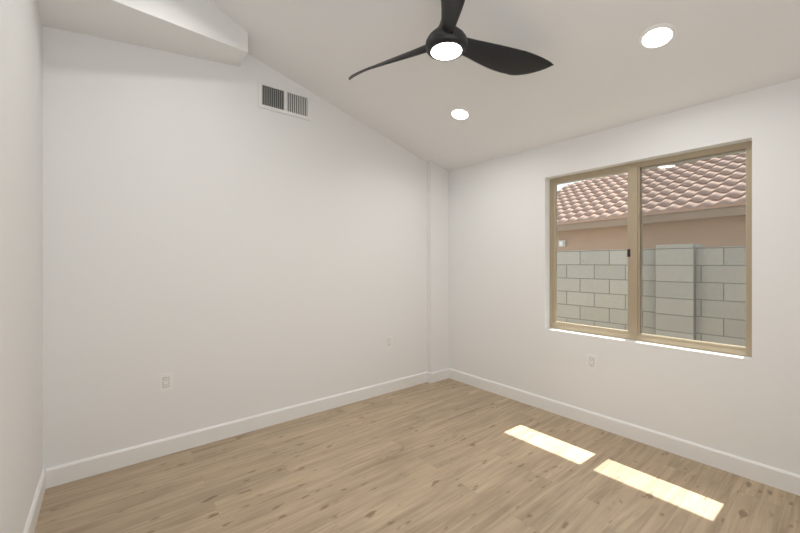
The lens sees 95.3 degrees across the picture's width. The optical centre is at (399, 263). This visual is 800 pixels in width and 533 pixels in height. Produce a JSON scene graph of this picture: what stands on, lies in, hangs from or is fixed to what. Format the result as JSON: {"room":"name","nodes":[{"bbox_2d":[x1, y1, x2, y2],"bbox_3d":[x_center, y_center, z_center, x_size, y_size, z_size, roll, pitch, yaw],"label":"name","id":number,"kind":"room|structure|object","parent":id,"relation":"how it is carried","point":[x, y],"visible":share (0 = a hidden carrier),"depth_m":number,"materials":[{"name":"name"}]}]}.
{"room":"empty bedroom","nodes":[
{"label":"empty bedroom","id":0,"kind":"room"},
{"bbox_2d":[0,0,42,532],"bbox_3d":[-1.105,-0.525,0.741,0.200,3.750,3.942,0,0,-39],"label":"wall","id":1,"kind":"structure","parent":0,"point":[21,247],"depth_m":1.62,"materials":[{"name":"white paint"}]},
{"bbox_2d":[43,26,426,469],"bbox_3d":[-0.786,-0.525,3.402,3.640,3.750,0.200,0,0,-39],"label":"wall","id":2,"kind":"structure","parent":0,"point":[220,244],"depth_m":2.73,"materials":[{"name":"white paint"}]},
{"bbox_2d":[159,372,172,391],"bbox_3d":[-1.651,0.840,2.571,0.086,0.126,0.008,0,0,-39],"label":"electrical outlet","id":3,"kind":"object","parent":2,"relation":"attached to","point":[165,381],"visible":1,"depth_m":2.57,"materials":[{"name":"white plastic"}]},
{"bbox_2d":[258,80,310,120],"bbox_3d":[-0.978,-1.382,3.112,0.454,0.220,0.011,0,0,-39],"label":"air vent","id":4,"kind":"object","parent":2,"relation":"in","point":[278,99],"visible":1,"depth_m":3.10,"materials":[{"name":"white metal"}]},
{"bbox_2d":[386,336,391,348],"bbox_3d":[-0.113,0.826,3.812,0.086,0.126,0.008,0,0,-39],"label":"electrical outlet","id":5,"kind":"object","parent":2,"relation":"attached to","point":[388,341],"visible":1,"depth_m":3.81,"materials":[{"name":"white plastic"}]},
{"bbox_2d":[34,378,799,532],"bbox_3d":[0.311,1.410,1.884,3.840,0.120,3.942,0,0,-39],"label":"floor","id":6,"kind":"structure","parent":0,"point":[448,455],"depth_m":2.23,"materials":[{"name":"brown wood"}]},
{"bbox_2d":[427,161,448,371],"bbox_3d":[0.443,0.072,4.227,0.292,2.556,0.060,0,0,-39],"label":"wall","id":7,"kind":"structure","parent":0,"point":[437,267],"depth_m":4.18,"materials":[{"name":"white paint"}]},
{"bbox_2d":[23,368,799,532],"bbox_3d":[0.311,1.292,1.884,3.440,0.115,3.542,0,0,-39],"label":"baseboard","id":8,"kind":"structure","parent":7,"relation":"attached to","point":[774,477],"depth_m":2.68,"materials":[{"name":"white paint"}]},
{"bbox_2d":[210,0,799,170],"bbox_3d":[0.311,-1.647,1.884,3.840,1.245,3.942,0,0,-39],"label":"ceiling","id":9,"kind":"structure","parent":0,"point":[605,71],"depth_m":2.46,"materials":[{"name":"white paint"}]},
{"bbox_2d":[36,0,247,66],"bbox_3d":[-1.530,-1.719,2.318,1.121,0.596,0.554,0,0,-39],"label":"ceiling soffit","id":10,"kind":"structure","parent":9,"relation":"attached to","point":[207,30],"depth_m":2.33,"materials":[{"name":"white paint"}]},
{"bbox_2d":[348,0,553,79],"bbox_3d":[0.247,-1.332,2.095,1.262,0.390,1.242,0,0,-39],"label":"ceiling fan","id":11,"kind":"object","parent":9,"relation":"hanging from","point":[447,39],"visible":1,"depth_m":2.04,"materials":[{"name":"black plastic"}]},
{"bbox_2d":[449,107,470,120],"bbox_3d":[0.517,-1.283,3.139,0.184,0.054,0.190,0,0,-39],"label":"recessed light","id":12,"kind":"object","parent":9,"relation":"in","point":[459,113],"visible":1,"depth_m":3.13,"materials":[{"name":"white paint"}]},
{"bbox_2d":[637,23,677,49],"bbox_3d":[1.448,-1.271,2.052,0.184,0.054,0.190,0,0,-39],"label":"recessed light","id":13,"kind":"object","parent":9,"relation":"in","point":[657,36],"visible":1,"depth_m":2.04,"materials":[{"name":"white paint"}]},
{"bbox_2d":[449,78,799,474],"bbox_3d":[1.727,-0.025,3.027,0.200,2.750,3.542,0,0,-39],"label":"wall","id":14,"kind":"structure","parent":0,"point":[501,331],"depth_m":2.74,"materials":[{"name":"white paint"}]},
{"bbox_2d":[586,353,596,370],"bbox_3d":[1.593,0.822,3.028,0.008,0.126,0.086,0,0,-39],"label":"electrical outlet","id":15,"kind":"object","parent":14,"relation":"attached to","point":[591,361],"visible":1,"depth_m":3.03,"materials":[{"name":"white plastic"}]},
{"bbox_2d":[550,141,751,356],"bbox_3d":[1.857,-0.090,2.889,0.071,1.391,1.381,0,0,-39],"label":"window","id":16,"kind":"structure","parent":14,"relation":"in","point":[634,261],"depth_m":2.71,"materials":[{"name":"beige metal"}]},
{"bbox_3d":[1.669,0.125,3.274,0.020,3.050,10.000,0,0,-39],"label":"wall","id":17,"kind":"structure","parent":0,"visible":0},
{"bbox_2d":[557,151,744,184],"bbox_3d":[1.858,-0.980,3.426,0.465,0.270,10.000,0,0,-39],"label":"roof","id":18,"kind":"structure","parent":17,"relation":"attached to","point":[661,166],"depth_m":3.12,"materials":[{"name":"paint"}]},
{"bbox_3d":[8.159,1.700,16.220,26.340,0.100,32.000,0,0,-39],"label":"ground","id":19,"kind":"structure","parent":0,"visible":0},
{"bbox_2d":[557,244,745,346],"bbox_3d":[2.164,0.710,6.244,0.400,1.880,20.000,0,0,-39],"label":"wall","id":20,"kind":"structure","parent":19,"relation":"on","point":[617,311],"depth_m":4.59,"materials":[{"name":"concrete"}]},
{"bbox_2d":[557,205,745,250],"bbox_3d":[7.001,0.200,7.545,0.300,2.900,12.600,0,0,-28],"label":"wall","id":21,"kind":"structure","parent":19,"relation":"on","point":[594,235],"depth_m":8.76,"materials":[{"name":"beige paint"}]},
{"bbox_2d":[559,240,565,246],"bbox_3d":[4.910,-0.595,11.047,0.090,0.200,0.220,0,0,-28],"label":"sconce","id":22,"kind":"object","parent":21,"relation":"attached to","point":[562,244],"depth_m":11.00,"materials":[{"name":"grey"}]},
{"bbox_2d":[557,153,745,224],"bbox_3d":[9.454,-2.103,8.854,6.960,2.006,12.600,0,0,-28],"label":"house roof","id":23,"kind":"structure","parent":21,"relation":"on","point":[622,212],"depth_m":9.68,"materials":[{"name":"tile"}]},
{"bbox_2d":[557,205,745,231],"bbox_3d":[6.662,-1.020,7.364,0.470,0.180,12.600,0,0,-28],"label":"trim","id":24,"kind":"structure","parent":21,"relation":"attached to","point":[614,222],"depth_m":8.31,"materials":[{"name":"brown wood"}]}
]}

